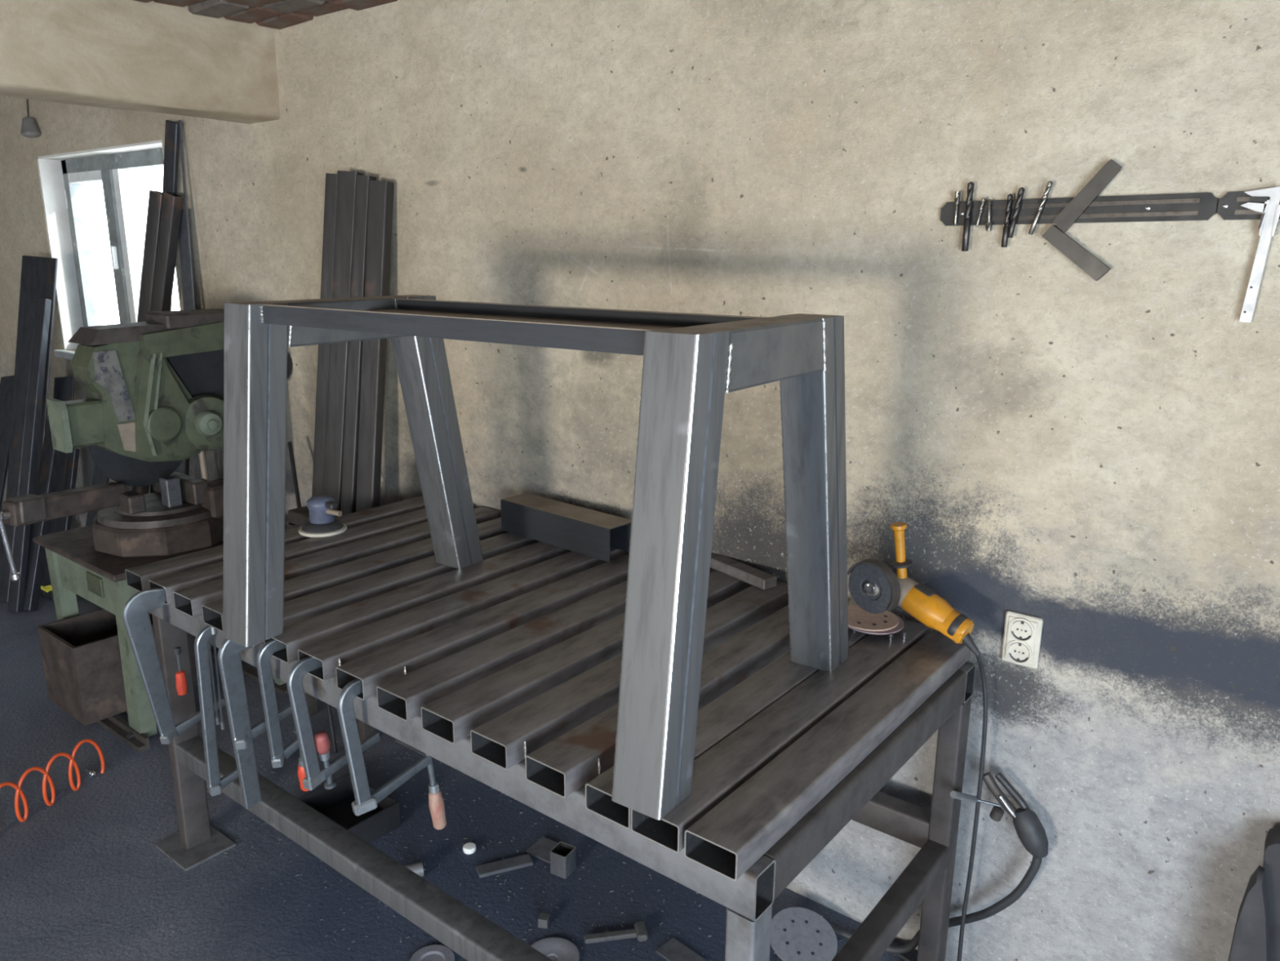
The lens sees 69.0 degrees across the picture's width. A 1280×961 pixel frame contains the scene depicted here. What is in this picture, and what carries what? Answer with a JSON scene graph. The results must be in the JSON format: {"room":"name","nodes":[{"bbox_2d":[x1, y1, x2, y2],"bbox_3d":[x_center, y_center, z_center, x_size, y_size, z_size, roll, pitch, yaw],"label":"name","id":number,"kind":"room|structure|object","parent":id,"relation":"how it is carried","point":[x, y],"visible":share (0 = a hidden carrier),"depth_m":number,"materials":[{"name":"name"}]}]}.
{"room":"metal workshop","nodes":[
{"label":"metal workshop","id":0,"kind":"room"},
{"bbox_2d":[133,0,397,29],"bbox_3d":[-2.350,-1.244,1.129,9.800,0.229,5.520,11,17,37],"label":"ceiling","id":1,"kind":"structure","parent":0,"point":[273,14],"depth_m":3.27,"materials":[{"name":"brick"}]},
{"bbox_2d":[20,98,41,137],"bbox_3d":[-3.297,-2.009,5.011,0.098,0.306,0.099,11,17,37],"label":"lamp","id":2,"kind":"object","parent":1,"relation":"hanging from","point":[29,127],"visible":0.91,"depth_m":5.01,"materials":[{"name":"black plastic"}]},
{"bbox_2d":[0,533,917,960],"bbox_3d":[-2.370,1.513,1.813,9.400,0.100,5.120,11,17,37],"label":"floor","id":3,"kind":"structure","parent":0,"point":[85,877],"depth_m":2.88,"materials":[{"name":"concrete"}]},
{"bbox_2d":[0,375,13,511],"bbox_3d":[-3.792,-0.029,5.479,0.156,1.129,0.599,1,14,1],"label":"bar","id":4,"kind":"object","parent":3,"relation":"on","point":[6,383],"visible":0.61,"depth_m":5.53,"materials":[{"name":"metal"}]},
{"bbox_2d":[0,303,35,602],"bbox_3d":[-3.363,-0.154,5.049,0.077,1.565,0.478,4,14,15],"label":"bar","id":5,"kind":"object","parent":3,"relation":"on","point":[5,579],"visible":0.62,"depth_m":5.04,"materials":[{"name":"metal"}]},
{"bbox_2d":[8,298,51,612],"bbox_3d":[-3.212,-0.134,4.898,0.072,1.600,0.461,5,15,18],"label":"bar","id":6,"kind":"object","parent":3,"relation":"on","point":[42,311],"visible":1,"depth_m":4.88,"materials":[{"name":"metal"}]},
{"bbox_2d":[1,255,57,560],"bbox_3d":[-3.417,-0.321,5.203,0.274,1.820,0.444,11,17,37],"label":"bar","id":7,"kind":"object","parent":3,"relation":"on","point":[38,274],"visible":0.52,"depth_m":5.15,"materials":[{"name":"metal"}]},
{"bbox_2d":[22,415,62,610],"bbox_3d":[-3.174,0.169,4.948,0.091,0.996,0.374,5,15,19],"label":"bar","id":8,"kind":"object","parent":3,"relation":"on","point":[51,458],"visible":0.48,"depth_m":4.92,"materials":[{"name":"metal"}]},
{"bbox_2d":[0,738,105,822],"bbox_3d":[-2.060,1.038,3.171,0.069,0.172,0.481,5,15,20],"label":"air hose","id":9,"kind":"object","parent":3,"relation":"on","point":[92,773],"visible":1,"depth_m":3.19,"materials":[{"name":"orange plastic"}]},
{"bbox_2d":[41,376,75,597],"bbox_3d":[-3.203,0.032,5.128,0.143,1.176,0.432,1,14,1],"label":"bar","id":10,"kind":"object","parent":3,"relation":"on","point":[64,387],"visible":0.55,"depth_m":5.12,"materials":[{"name":"metal"}]},
{"bbox_2d":[51,448,79,599],"bbox_3d":[-3.121,0.237,5.059,0.051,0.804,0.262,5,15,18],"label":"bar","id":11,"kind":"object","parent":3,"relation":"on","point":[73,457],"visible":0.48,"depth_m":5.05,"materials":[{"name":"metal"}]},
{"bbox_2d":[75,462,109,600],"bbox_3d":[-2.944,0.235,5.019,0.278,0.839,0.082,-6,15,-24],"label":"bar","id":12,"kind":"object","parent":3,"relation":"on","point":[99,477],"visible":0.22,"depth_m":4.99,"materials":[{"name":"metal"}]},
{"bbox_2d":[124,190,163,491],"bbox_3d":[-2.471,-0.314,4.582,0.638,2.128,0.065,4,14,14],"label":"tube","id":13,"kind":"object","parent":3,"relation":"on","point":[155,198],"visible":0.27,"depth_m":4.32,"materials":[{"name":"grey metal"}]},
{"bbox_2d":[0,308,293,752],"bbox_3d":[-1.997,0.148,3.745,0.770,1.625,1.203,11,17,37],"label":"saw","id":14,"kind":"object","parent":3,"relation":"on","point":[153,402],"visible":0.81,"depth_m":3.54,"materials":[{"name":"metal"}]},
{"bbox_2d":[40,585,52,591],"bbox_3d":[-2.440,0.445,3.833,0.060,0.024,0.027,11,17,37],"label":"tap","id":15,"kind":"object","parent":14,"relation":"on","point":[48,588],"depth_m":3.83,"materials":[{"name":"yellow plastic"}]},
{"bbox_2d":[37,608,197,725],"bbox_3d":[-2.124,0.719,3.818,0.340,0.320,0.460,11,17,37],"label":"box","id":16,"kind":"object","parent":14,"relation":"on","point":[81,653],"visible":0.51,"depth_m":3.63,"materials":[{"name":"metal"}]},
{"bbox_2d":[32,524,223,582],"bbox_3d":[-1.972,0.236,3.826,0.740,0.025,0.680,11,17,37],"label":"tray","id":17,"kind":"object","parent":14,"relation":"on","point":[77,545],"depth_m":3.57,"materials":[{"name":"metal"}]},
{"bbox_2d":[135,191,183,494],"bbox_3d":[-2.409,-0.303,4.561,0.727,2.117,0.055,6,15,21],"label":"tube","id":18,"kind":"object","parent":3,"relation":"on","point":[171,208],"visible":0.38,"depth_m":4.26,"materials":[{"name":"grey metal"}]},
{"bbox_2d":[150,120,179,493],"bbox_3d":[-2.349,-0.464,4.565,0.676,2.422,0.022,8,16,28],"label":"bar","id":19,"kind":"object","parent":3,"relation":"on","point":[171,131],"visible":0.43,"depth_m":4.18,"materials":[{"name":"metal"}]},
{"bbox_2d":[174,457,189,475],"bbox_3d":[-2.285,0.294,4.624,0.074,0.912,0.172,9,17,32],"label":"bar","id":20,"kind":"object","parent":3,"relation":"on","point":[184,468],"visible":0.02,"depth_m":4.56,"materials":[{"name":"metal"}]},
{"bbox_2d":[178,208,201,479],"bbox_3d":[-2.097,-0.232,4.417,0.089,2.033,0.196,2,14,7],"label":"bar","id":21,"kind":"object","parent":3,"relation":"on","point":[184,266],"visible":0.24,"depth_m":4.29,"materials":[{"name":"metal"}]},
{"bbox_2d":[178,120,206,458],"bbox_3d":[-2.036,-0.400,4.307,0.016,2.410,0.216,0,14,-3],"label":"strip","id":22,"kind":"object","parent":3,"relation":"on","point":[180,121],"visible":0.43,"depth_m":4.17,"materials":[{"name":"metal"}]},
{"bbox_2d":[287,441,337,752],"bbox_3d":[-1.306,0.438,3.703,0.016,1.090,0.677,-7,16,-26],"label":"rod","id":23,"kind":"object","parent":3,"relation":"on","point":[290,443],"visible":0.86,"depth_m":3.79,"materials":[{"name":"black metal"}]},
{"bbox_2d":[287,506,373,742],"bbox_3d":[-1.152,0.554,3.698,0.440,0.872,0.220,11,17,37],"label":"trestle","id":24,"kind":"object","parent":3,"relation":"on","point":[297,517],"visible":0.18,"depth_m":3.62,"materials":[{"name":"metal"}]},
{"bbox_2d":[311,173,337,496],"bbox_3d":[-1.204,-0.520,3.591,0.212,1.271,0.069,-4,15,-19],"label":"tube","id":25,"kind":"object","parent":24,"relation":"on","point":[331,184],"visible":0.42,"depth_m":3.57,"materials":[{"name":"grey metal"}]},
{"bbox_2d":[322,170,364,511],"bbox_3d":[-1.132,-0.508,3.536,0.237,1.278,0.088,-4,15,-17],"label":"tube","id":26,"kind":"object","parent":24,"relation":"on","point":[346,180],"visible":0.57,"depth_m":3.52,"materials":[{"name":"grey metal"}]},
{"bbox_2d":[340,174,376,514],"bbox_3d":[-1.055,-0.484,3.479,0.208,1.257,0.069,-5,15,-21],"label":"tube","id":27,"kind":"object","parent":24,"relation":"on","point":[350,451],"visible":0.66,"depth_m":3.47,"materials":[{"name":"grey metal"}]},
{"bbox_2d":[355,180,394,511],"bbox_3d":[-0.978,-0.458,3.423,0.206,1.236,0.087,-8,16,-30],"label":"tube","id":28,"kind":"object","parent":24,"relation":"on","point":[380,194],"visible":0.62,"depth_m":3.41,"materials":[{"name":"grey metal"}]},
{"bbox_2d":[297,773,400,843],"bbox_3d":[-0.977,1.108,3.095,0.280,0.090,0.220,11,17,37],"label":"metal box","id":29,"kind":"object","parent":3,"relation":"on","point":[335,803],"visible":0.56,"depth_m":3.14,"materials":[{"name":"black metal"}]},
{"bbox_2d":[404,861,423,876],"bbox_3d":[-0.696,1.195,2.847,0.061,0.044,0.044,-5,15,-22],"label":"plug","id":30,"kind":"object","parent":3,"relation":"on","point":[417,867],"visible":0.5,"depth_m":2.84,"materials":[{"name":"grey metal"}]},
{"bbox_2d":[409,944,454,960],"bbox_3d":[-0.561,1.298,2.510,0.122,0.008,0.122,11,17,37],"label":"disc","id":31,"kind":"object","parent":3,"relation":"on","point":[434,952],"visible":1,"depth_m":2.53,"materials":[{"name":"grey metal"}]},
{"bbox_2d":[462,842,475,853],"bbox_3d":[-0.546,1.177,2.980,0.042,0.018,0.042,11,17,37],"label":"cap","id":32,"kind":"object","parent":3,"relation":"on","point":[468,847],"visible":1,"depth_m":2.97,"materials":[{"name":"plastic"}]},
{"bbox_2d":[475,853,533,877],"bbox_3d":[-0.421,1.200,2.901,0.170,0.012,0.048,-5,15,-21],"label":"flat offcut","id":33,"kind":"object","parent":3,"relation":"on","point":[524,860],"visible":1,"depth_m":2.89,"materials":[{"name":"metal"}]},
{"bbox_2d":[166,732,881,958],"bbox_3d":[-0.404,1.225,2.821,2.403,0.002,0.966,11,17,37],"label":"chips","id":34,"kind":"object","parent":3,"relation":"on","point":[379,732],"visible":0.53,"depth_m":2.85,"materials":[{"name":"metal"}]},
{"bbox_2d":[524,836,558,862],"bbox_3d":[-0.300,1.183,2.984,0.100,0.006,0.090,9,16,31],"label":"plate offcut","id":35,"kind":"object","parent":3,"relation":"on","point":[540,849],"visible":0.79,"depth_m":2.98,"materials":[{"name":"metal"}]},
{"bbox_2d":[537,912,550,928],"bbox_3d":[-0.274,1.254,2.653,0.028,0.028,0.028,3,14,9],"label":"cube offcut","id":36,"kind":"object","parent":3,"relation":"on","point":[544,919],"visible":1,"depth_m":2.64,"materials":[{"name":"metal"}]},
{"bbox_2d":[124,495,975,960],"bbox_3d":[-0.332,0.785,2.581,2.287,0.973,1.126,11,17,37],"label":"bench","id":37,"kind":"object","parent":3,"relation":"on","point":[503,669],"visible":0.72,"depth_m":2.11,"materials":[{"name":"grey metal"}]},
{"bbox_2d":[122,587,226,744],"bbox_3d":[-1.324,0.512,2.651,0.094,0.489,0.272,11,17,37],"label":"clamp","id":38,"kind":"object","parent":37,"relation":"hanging from","point":[135,615],"visible":0.93,"depth_m":2.56,"materials":[{"name":"grey metal"}]},
{"bbox_2d":[173,646,187,695],"bbox_3d":[-1.414,0.583,2.856,0.036,0.159,0.036,11,17,37],"label":"screw","id":39,"kind":"object","parent":37,"relation":"hanging from","point":[180,677],"visible":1,"depth_m":2.85,"materials":[{"name":"red plastic"}]},
{"bbox_2d":[208,640,220,724],"bbox_3d":[-1.164,0.535,2.538,0.012,0.330,0.105,-6,15,-25],"label":"rod","id":40,"kind":"object","parent":37,"relation":"hanging from","point":[217,717],"visible":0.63,"depth_m":2.56,"materials":[{"name":"grey metal"}]},
{"bbox_2d":[194,625,238,795],"bbox_3d":[-1.140,0.616,2.519,0.094,0.503,0.079,-10,17,-36],"label":"clamp","id":41,"kind":"object","parent":37,"relation":"hanging from","point":[215,784],"visible":0.84,"depth_m":2.49,"materials":[{"name":"grey metal"}]},
{"bbox_2d":[210,626,224,729],"bbox_3d":[-1.143,0.538,2.521,0.012,0.345,0.110,-7,16,-27],"label":"rod","id":42,"kind":"object","parent":37,"relation":"hanging from","point":[213,629],"visible":0.83,"depth_m":2.52,"materials":[{"name":"grey metal"}]},
{"bbox_2d":[217,638,292,808],"bbox_3d":[-0.970,0.599,2.373,0.089,0.518,0.208,11,17,37],"label":"clamp","id":43,"kind":"object","parent":37,"relation":"attached to","point":[229,661],"visible":0.7,"depth_m":2.32,"materials":[{"name":"grey metal"}]},
{"bbox_2d":[256,638,308,791],"bbox_3d":[-0.892,0.604,2.348,0.087,0.492,0.181,-3,14,-13],"label":"clamp","id":44,"kind":"object","parent":37,"relation":"hanging from","point":[277,753],"visible":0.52,"depth_m":2.29,"materials":[{"name":"grey metal"}]},
{"bbox_2d":[298,494,346,537],"bbox_3d":[-1.033,0.108,3.023,0.149,0.118,0.149,-3,14,-12],"label":"orbital sander","id":45,"kind":"object","parent":37,"relation":"on","point":[322,522],"visible":1,"depth_m":2.98,"materials":[{"name":"blue plastic"}]},
{"bbox_2d":[286,655,380,790],"bbox_3d":[-0.729,0.565,2.230,0.037,0.352,0.234,11,17,37],"label":"clamp","id":46,"kind":"object","parent":37,"relation":"hanging from","point":[308,744],"visible":0.97,"depth_m":2.18,"materials":[{"name":"grey metal"}]},
{"bbox_2d":[337,678,446,829],"bbox_3d":[-0.562,0.646,2.140,0.041,0.464,0.262,11,17,37],"label":"clamp","id":47,"kind":"object","parent":37,"relation":"hanging from","point":[365,801],"visible":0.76,"depth_m":2.07,"materials":[{"name":"grey metal"}]},
{"bbox_2d":[222,294,848,819],"bbox_3d":[-0.253,0.011,2.073,1.256,0.776,0.775,10,17,34],"label":"frame","id":48,"kind":"object","parent":37,"relation":"on","point":[691,361],"visible":1,"depth_m":1.85,"materials":[{"name":"metal"}]},
{"bbox_2d":[500,493,631,562],"bbox_3d":[-0.235,0.142,2.940,0.489,0.104,0.113,12,18,40],"label":"metal beam","id":49,"kind":"structure","parent":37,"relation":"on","point":[580,530],"depth_m":2.88,"materials":[{"name":"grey metal"}]},
{"bbox_2d":[710,551,777,589],"bbox_3d":[0.253,0.246,2.688,0.050,0.030,0.357,-10,17,-35],"label":"bar","id":50,"kind":"object","parent":37,"relation":"on","point":[756,577],"visible":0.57,"depth_m":2.61,"materials":[{"name":"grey metal"}]},
{"bbox_2d":[848,613,904,634],"bbox_3d":[0.566,0.342,2.274,0.153,0.009,0.153,11,17,37],"label":"disc","id":51,"kind":"object","parent":37,"relation":"on","point":[900,624],"visible":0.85,"depth_m":2.22,"materials":[{"name":"brown paper"}]},
{"bbox_2d":[847,604,898,631],"bbox_3d":[0.557,0.336,2.280,0.149,0.009,0.149,11,17,37],"label":"disc","id":52,"kind":"object","parent":51,"relation":"on","point":[859,618],"visible":0.64,"depth_m":2.26,"materials":[{"name":"brown paper"}]},
{"bbox_2d":[888,632,893,643],"bbox_3d":[0.593,0.373,2.203,0.012,0.022,0.012,11,17,37],"label":"bolt","id":53,"kind":"object","parent":37,"relation":"on","point":[891,634],"visible":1,"depth_m":2.20,"materials":[{"name":"silver metal"}]},
{"bbox_2d":[902,631,906,641],"bbox_3d":[0.628,0.371,2.213,0.012,0.022,0.012,11,17,37],"label":"bolt","id":54,"kind":"object","parent":37,"relation":"on","point":[904,633],"visible":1,"depth_m":2.21,"materials":[{"name":"silver metal"}]},
{"bbox_2d":[847,521,987,960],"bbox_3d":[0.674,0.711,2.337,0.338,1.245,0.166,11,17,37],"label":"grinder","id":55,"kind":"object","parent":37,"relation":"on","point":[874,587],"visible":1,"depth_m":2.21,"materials":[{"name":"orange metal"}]},
{"bbox_2d":[930,622,963,643],"bbox_3d":[0.704,0.342,2.147,0.087,0.051,0.012,14,19,43],"label":"switch","id":56,"kind":"object","parent":55,"relation":"attached to","point":[953,631],"depth_m":2.13,"materials":[{"name":"yellow plastic"}]},
{"bbox_2d":[530,937,579,960],"bbox_3d":[-0.239,1.296,2.527,0.150,0.008,0.150,11,17,37],"label":"disc","id":57,"kind":"object","parent":3,"relation":"on","point":[557,948],"visible":0.77,"depth_m":2.56,"materials":[{"name":"grey metal"}]},
{"bbox_2d":[550,841,576,878],"bbox_3d":[-0.238,1.174,2.880,0.060,0.075,0.060,8,16,29],"label":"tube offcut","id":58,"kind":"object","parent":3,"relation":"on","point":[562,855],"visible":1,"depth_m":2.86,"materials":[{"name":"metal"}]},
{"bbox_2d":[584,921,648,943],"bbox_3d":[-0.068,1.270,2.604,0.175,0.020,0.064,-2,14,-10],"label":"bolt","id":59,"kind":"object","parent":3,"relation":"on","point":[639,931],"visible":1,"depth_m":2.60,"materials":[{"name":"metal"}]},
{"bbox_2d":[656,937,706,960],"bbox_3d":[0.111,1.297,2.539,0.120,0.006,0.070,13,19,42],"label":"plate offcut","id":60,"kind":"object","parent":3,"relation":"on","point":[673,949],"visible":1,"depth_m":2.55,"materials":[{"name":"metal"}]},
{"bbox_2d":[776,955,782,960],"bbox_3d":[0.402,1.303,2.531,0.060,0.003,0.040,4,14,15],"label":"scrap","id":61,"kind":"object","parent":3,"relation":"on","point":[778,958],"visible":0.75,"depth_m":2.53,"materials":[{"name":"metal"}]},
{"bbox_2d":[770,906,837,960],"bbox_3d":[0.450,1.265,2.575,0.189,0.053,0.187,6,15,20],"label":"disc","id":62,"kind":"object","parent":3,"relation":"on","point":[797,933],"visible":0.91,"depth_m":2.58,"materials":[{"name":"grey paper"}]},
{"bbox_2d":[830,772,1048,953],"bbox_3d":[0.726,1.014,2.378,0.538,0.642,0.184,11,17,37],"label":"holder","id":63,"kind":"object","parent":3,"relation":"on","point":[1030,831],"visible":0.87,"depth_m":2.26,"materials":[{"name":"metal"}]},
{"bbox_2d":[1227,826,1279,960],"bbox_3d":[1.373,1.088,1.912,0.297,0.732,0.140,11,17,37],"label":"cover","id":64,"kind":"object","parent":3,"relation":"on","point":[1256,935],"visible":1,"depth_m":1.90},
{"bbox_2d":[0,0,1279,960],"bbox_3d":[-0.715,-0.291,3.519,9.400,2.805,0.200,11,17,37],"label":"wall","id":65,"kind":"structure","parent":0,"point":[1098,461],"depth_m":2.28,"materials":[{"name":"paint"}]},
{"bbox_2d":[36,139,180,359],"bbox_3d":[-2.728,-1.168,4.915,1.547,1.128,0.235,11,17,37],"label":"window","id":66,"kind":"structure","parent":65,"relation":"in","point":[62,175],"depth_m":5.18,"materials":[{"name":"paint"}]},
{"bbox_2d":[0,0,279,124],"bbox_3d":[-3.095,-1.152,1.756,0.239,0.375,5.120,11,17,37],"label":"beam","id":67,"kind":"structure","parent":65,"relation":"attached to","point":[129,55],"depth_m":3.25,"materials":[{"name":"paint"}]},
{"bbox_2d":[1000,610,1043,668],"bbox_3d":[0.910,0.381,2.221,0.084,0.128,0.023,11,17,37],"label":"wall socket","id":68,"kind":"object","parent":65,"relation":"attached to","point":[1022,636],"visible":1,"depth_m":2.21,"materials":[{"name":"white plastic"}]},
{"bbox_2d":[1005,640,1032,664],"bbox_3d":[0.904,0.410,2.220,0.060,0.060,0.004,11,17,37],"label":"outlet","id":69,"kind":"object","parent":68,"relation":"attached to","point":[1017,651],"depth_m":2.22,"materials":[{"name":"plastic"}]},
{"bbox_2d":[1008,617,1035,642],"bbox_3d":[0.904,0.355,2.207,0.060,0.060,0.004,11,17,37],"label":"outlet","id":70,"kind":"object","parent":68,"relation":"attached to","point":[1020,629],"depth_m":2.21,"materials":[{"name":"plastic"}]},
{"bbox_2d":[940,192,1218,226],"bbox_3d":[0.914,-0.577,1.990,0.551,0.052,0.015,10,17,37],"label":"strip","id":71,"kind":"object","parent":65,"relation":"attached to","point":[1199,206],"visible":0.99,"depth_m":1.93,"materials":[{"name":"metal"}]},
{"bbox_2d":[953,191,960,224],"bbox_3d":[0.720,-0.619,2.117,0.013,0.073,0.013,11,17,37],"label":"bit","id":72,"kind":"object","parent":71,"relation":"attached to","point":[957,194],"visible":1,"depth_m":2.11,"materials":[{"name":"metal"}]},
{"bbox_2d":[961,181,974,251],"bbox_3d":[0.742,-0.596,2.105,0.015,0.152,0.015,11,17,37],"label":"bit","id":73,"kind":"object","parent":71,"relation":"attached to","point":[966,227],"visible":1,"depth_m":2.10,"materials":[{"name":"silver metal"}]},
{"bbox_2d":[975,197,985,226],"bbox_3d":[0.763,-0.601,2.087,0.016,0.064,0.008,11,17,37],"label":"bit","id":74,"kind":"object","parent":71,"relation":"attached to","point":[983,200],"visible":1,"depth_m":2.08,"materials":[{"name":"metal"}]},
{"bbox_2d":[985,199,992,231],"bbox_3d":[0.780,-0.591,2.075,0.016,0.069,0.015,11,17,37],"label":"bit","id":75,"kind":"object","parent":71,"relation":"attached to","point":[988,225],"visible":1,"depth_m":2.07,"materials":[{"name":"metal"}]},
{"bbox_2d":[1000,193,1013,247],"bbox_3d":[0.810,-0.574,2.055,0.014,0.114,0.013,11,17,37],"label":"bit","id":76,"kind":"object","parent":71,"relation":"attached to","point":[1006,228],"visible":1,"depth_m":2.05,"materials":[{"name":"silver metal"}]},
{"bbox_2d":[1007,186,1024,237],"bbox_3d":[0.824,-0.587,2.041,0.027,0.107,0.013,11,17,37],"label":"bit","id":77,"kind":"object","parent":71,"relation":"attached to","point":[1021,190],"visible":1,"depth_m":2.04,"materials":[{"name":"silver metal"}]},
{"bbox_2d":[1028,180,1053,235],"bbox_3d":[0.864,-0.588,2.008,0.040,0.112,0.011,11,17,37],"label":"bit","id":78,"kind":"object","parent":71,"relation":"attached to","point":[1040,208],"visible":1,"depth_m":2.00,"materials":[{"name":"metal"}]},
{"bbox_2d":[1041,159,1121,280],"bbox_3d":[0.929,-0.548,1.967,0.142,0.244,0.018,11,17,37],"label":"square","id":79,"kind":"object","parent":71,"relation":"hanging from","point":[1091,264],"visible":1,"depth_m":1.96,"materials":[{"name":"metal"}]},
{"bbox_2d":[1217,191,1279,220],"bbox_3d":[1.219,-0.520,1.756,0.222,0.052,0.015,11,17,37],"label":"strip","id":80,"kind":"object","parent":65,"relation":"attached to","point":[1229,207],"visible":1,"depth_m":1.80,"materials":[{"name":"metal"}]},
{"bbox_2d":[1239,186,1279,322],"bbox_3d":[1.181,-0.432,1.791,0.068,0.253,0.012,11,17,37],"label":"caliper","id":81,"kind":"object","parent":80,"relation":"hanging from","point":[1270,209],"visible":1,"depth_m":1.77,"materials":[{"name":"metal"}]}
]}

